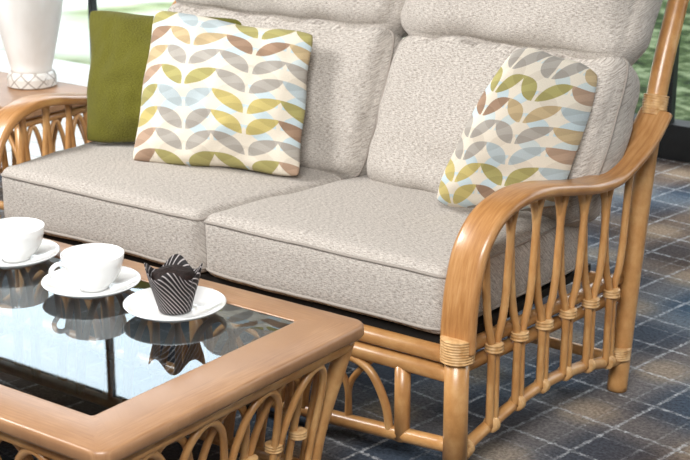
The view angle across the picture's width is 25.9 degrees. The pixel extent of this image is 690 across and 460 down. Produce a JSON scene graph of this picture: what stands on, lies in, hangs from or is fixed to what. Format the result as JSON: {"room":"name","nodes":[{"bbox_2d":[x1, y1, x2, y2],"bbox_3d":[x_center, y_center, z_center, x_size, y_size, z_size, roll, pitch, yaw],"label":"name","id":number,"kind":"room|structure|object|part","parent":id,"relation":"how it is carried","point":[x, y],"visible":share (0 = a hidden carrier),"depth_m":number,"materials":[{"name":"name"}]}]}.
{"room":"sunroom","nodes":[
{"label":"sunroom","id":0,"kind":"room"},
{"bbox_2d":[0,50,689,459],"bbox_3d":[-1.423,0.517,3.442,12.000,0.054,7.360,12,21,34],"label":"floor","id":1,"kind":"structure","parent":0,"point":[578,418],"depth_m":3.77,"materials":[{"name":"tile"}]},
{"bbox_2d":[0,71,86,209],"bbox_3d":[-1.177,-0.266,5.114,0.670,0.450,0.400,12,21,34],"label":"side table","id":2,"kind":"object","parent":1,"relation":"on","point":[8,94],"visible":0.23,"depth_m":4.95,"materials":[{"name":"brown wood"}]},
{"bbox_3d":[-1.036,-0.163,4.843,0.040,0.415,0.040,12,21,34],"label":"leg","id":3,"kind":"part","parent":2,"relation":"part of","materials":[{"name":"wood"}]},
{"bbox_2d":[0,0,63,89],"bbox_3d":[-1.057,-0.757,4.991,0.256,0.560,0.256,12,21,34],"label":"vase","id":4,"kind":"object","parent":2,"relation":"on","point":[29,29],"visible":1,"depth_m":4.96,"materials":[{"name":"white ceramic"}]},
{"bbox_3d":[-0.859,-0.235,5.074,0.040,0.415,0.040,12,21,34],"label":"leg","id":5,"kind":"part","parent":2,"relation":"part of","materials":[{"name":"wood"}]},
{"bbox_2d":[0,238,363,459],"bbox_3d":[-0.691,0.363,3.157,1.288,0.420,0.757,12,21,34],"label":"coffee table","id":6,"kind":"object","parent":1,"relation":"on","point":[302,339],"visible":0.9,"depth_m":2.93,"materials":[{"name":"brown wood"}]},
{"bbox_2d":[0,239,59,269],"bbox_3d":[-0.749,0.059,3.384,0.211,0.028,0.211,12,21,34],"label":"saucer","id":7,"kind":"object","parent":6,"relation":"on","point":[47,249],"visible":0.54,"depth_m":3.38,"materials":[{"name":"white ceramic"}]},
{"bbox_2d":[0,217,44,262],"bbox_3d":[-0.747,0.026,3.378,0.148,0.078,0.135,12,21,34],"label":"cup","id":8,"kind":"object","parent":7,"relation":"on","point":[20,237],"visible":1,"depth_m":3.35,"materials":[{"name":"white ceramic"}]},
{"bbox_2d":[41,266,140,299],"bbox_3d":[-0.540,0.118,3.199,0.211,0.028,0.211,12,21,34],"label":"saucer","id":9,"kind":"object","parent":6,"relation":"on","point":[127,278],"visible":0.62,"depth_m":3.19,"materials":[{"name":"white ceramic"}]},
{"bbox_2d":[48,243,123,291],"bbox_3d":[-0.540,0.085,3.190,0.144,0.078,0.135,3,18,8],"label":"cup","id":10,"kind":"object","parent":9,"relation":"on","point":[92,267],"visible":1,"depth_m":3.16,"materials":[{"name":"white ceramic"}]},
{"bbox_3d":[-0.598,0.093,3.149,0.051,0.056,0.010,-11,20,-31],"label":"handle","id":11,"kind":"part","parent":10,"relation":"part of","materials":[{"name":"white ceramic"}]},
{"bbox_2d":[123,286,226,322],"bbox_3d":[-0.348,0.159,3.067,0.211,0.028,0.211,12,21,34],"label":"saucer","id":12,"kind":"object","parent":6,"relation":"on","point":[207,301],"visible":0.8,"depth_m":3.07,"materials":[{"name":"white ceramic"}]},
{"bbox_2d":[144,254,202,314],"bbox_3d":[-0.348,0.115,3.054,0.104,0.101,0.104,-16,24,-42],"label":"muffin","id":13,"kind":"object","parent":12,"relation":"on","point":[173,285],"visible":1,"depth_m":3.03,"materials":[{"name":"paper"}]},
{"bbox_3d":[-0.035,0.404,3.076,0.113,0.390,0.036,-3,18,-8],"label":"leg","id":14,"kind":"part","parent":6,"relation":"part of","materials":[{"name":"wood"}]},
{"bbox_2d":[0,0,688,459],"bbox_3d":[-0.087,-0.233,3.892,1.729,1.123,1.003,12,21,34],"label":"sofa","id":15,"kind":"object","parent":1,"relation":"on","point":[362,232],"visible":0.8,"depth_m":3.59,"materials":[{"name":"beige fabric"}]},
{"bbox_3d":[-0.963,0.132,4.076,0.054,0.310,0.054,12,21,34],"label":"leg","id":16,"kind":"part","parent":15,"relation":"part of","materials":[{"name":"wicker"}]},
{"bbox_3d":[-0.775,0.028,4.351,0.053,0.259,0.680,10,20,29],"label":"rail","id":17,"kind":"part","parent":15,"relation":"part of","materials":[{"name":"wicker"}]},
{"bbox_3d":[-0.769,-0.295,4.286,0.086,0.401,0.791,10,20,29],"label":"armrest","id":18,"kind":"part","parent":15,"relation":"part of","materials":[{"name":"wood"}]},
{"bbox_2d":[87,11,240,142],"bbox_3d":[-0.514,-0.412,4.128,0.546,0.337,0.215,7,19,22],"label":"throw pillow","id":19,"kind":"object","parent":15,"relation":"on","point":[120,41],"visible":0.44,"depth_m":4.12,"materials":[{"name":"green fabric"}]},
{"bbox_2d":[2,141,340,272],"bbox_3d":[-0.426,-0.097,3.994,0.828,0.179,0.607,12,21,34],"label":"seat cushion","id":20,"kind":"object","parent":15,"relation":"on","point":[91,192],"depth_m":3.78,"materials":[{"name":"beige fabric"}]},
{"bbox_3d":[-0.361,0.251,3.653,1.493,0.270,0.037,12,21,34],"label":"rail","id":21,"kind":"part","parent":15,"relation":"part of","materials":[{"name":"wood"}]},
{"bbox_2d":[133,10,312,175],"bbox_3d":[-0.326,-0.357,3.912,0.500,0.375,0.213,8,19,24],"label":"throw pillow","id":22,"kind":"object","parent":15,"relation":"on","point":[215,92],"visible":1,"depth_m":3.85,"materials":[{"name":"multicoloured fabric"}]},
{"bbox_2d":[168,3,402,178],"bbox_3d":[-0.197,-0.383,4.113,0.795,0.428,0.314,12,21,34],"label":"cushion","id":23,"kind":"object","parent":15,"relation":"on","point":[351,57],"depth_m":3.88,"materials":[{"name":"beige fabric"}]},
{"bbox_2d":[205,175,578,334],"bbox_3d":[0.120,0.022,3.611,0.709,0.180,0.607,12,21,34],"label":"seat cushion","id":24,"kind":"object","parent":15,"relation":"on","point":[373,250],"depth_m":3.43,"materials":[{"name":"beige fabric"}]},
{"bbox_3d":[0.239,0.396,3.234,0.054,0.310,0.054,12,21,34],"label":"leg","id":25,"kind":"part","parent":15,"relation":"part of","materials":[{"name":"wood"}]},
{"bbox_2d":[367,36,639,226],"bbox_3d":[0.380,-0.254,3.707,0.673,0.430,0.315,12,21,34],"label":"cushion","id":26,"kind":"object","parent":15,"relation":"on","point":[424,91],"depth_m":3.65,"materials":[{"name":"beige fabric"}]},
{"bbox_2d":[437,48,596,210],"bbox_3d":[0.397,-0.226,3.422,0.362,0.392,0.122,0,17,1],"label":"throw pillow","id":27,"kind":"object","parent":15,"relation":"on","point":[529,123],"visible":0.83,"depth_m":3.39,"materials":[{"name":"multicoloured fabric"}]},
{"bbox_3d":[0.463,0.300,3.484,0.053,0.259,0.680,15,23,40],"label":"rail","id":28,"kind":"part","parent":15,"relation":"part of","materials":[{"name":"wood"}]},
{"bbox_3d":[0.115,-0.348,4.143,1.625,1.054,0.324,12,21,34],"label":"frame","id":29,"kind":"part","parent":15,"relation":"part of","materials":[{"name":"wood"}]},
{"bbox_3d":[0.494,-0.018,3.401,0.086,0.401,0.791,15,23,40],"label":"armrest","id":30,"kind":"part","parent":15,"relation":"part of","materials":[{"name":"wood"}]},
{"bbox_3d":[0.762,-0.154,3.690,0.050,1.094,0.331,12,21,34],"label":"leg","id":31,"kind":"part","parent":15,"relation":"part of","materials":[{"name":"wood"}]},
{"bbox_2d":[633,113,689,162],"bbox_3d":[2.639,-0.039,4.991,7.400,0.190,0.100,12,21,34],"label":"baseboard","id":32,"kind":"structure","parent":1,"relation":"on","point":[674,144],"depth_m":5.87,"materials":[{"name":"black"}]},
{"bbox_2d":[0,0,689,120],"bbox_3d":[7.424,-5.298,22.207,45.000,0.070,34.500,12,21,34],"label":"window","id":33,"kind":"structure","parent":0,"point":[73,40],"depth_m":8.75,"materials":[{"name":"glass"}]},
{"bbox_3d":[0.797,-3.080,5.482,12.000,0.120,0.140,12,21,34],"label":"wall","id":34,"kind":"structure","parent":0,"visible":0},
{"bbox_2d":[88,0,90,56],"bbox_3d":[-1.951,-2.295,7.791,1.640,2.760,0.040,12,21,34],"label":"window","id":35,"kind":"structure","parent":34,"relation":"in","point":[88,0],"depth_m":7.67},
{"bbox_2d":[89,0,96,15],"bbox_3d":[-0.823,-2.047,7.000,1.160,2.760,0.040,12,21,34],"label":"window","id":36,"kind":"structure","parent":34,"relation":"in","point":[92,3],"depth_m":7.63,"materials":[{"name":"black metal"}]},
{"bbox_2d":[667,40,679,123],"bbox_3d":[2.022,-1.498,4.982,1.900,2.600,0.040,12,21,34],"label":"window","id":37,"kind":"structure","parent":34,"relation":"in","point":[672,90],"depth_m":5.84,"materials":[{"name":"black metal"}]}
]}

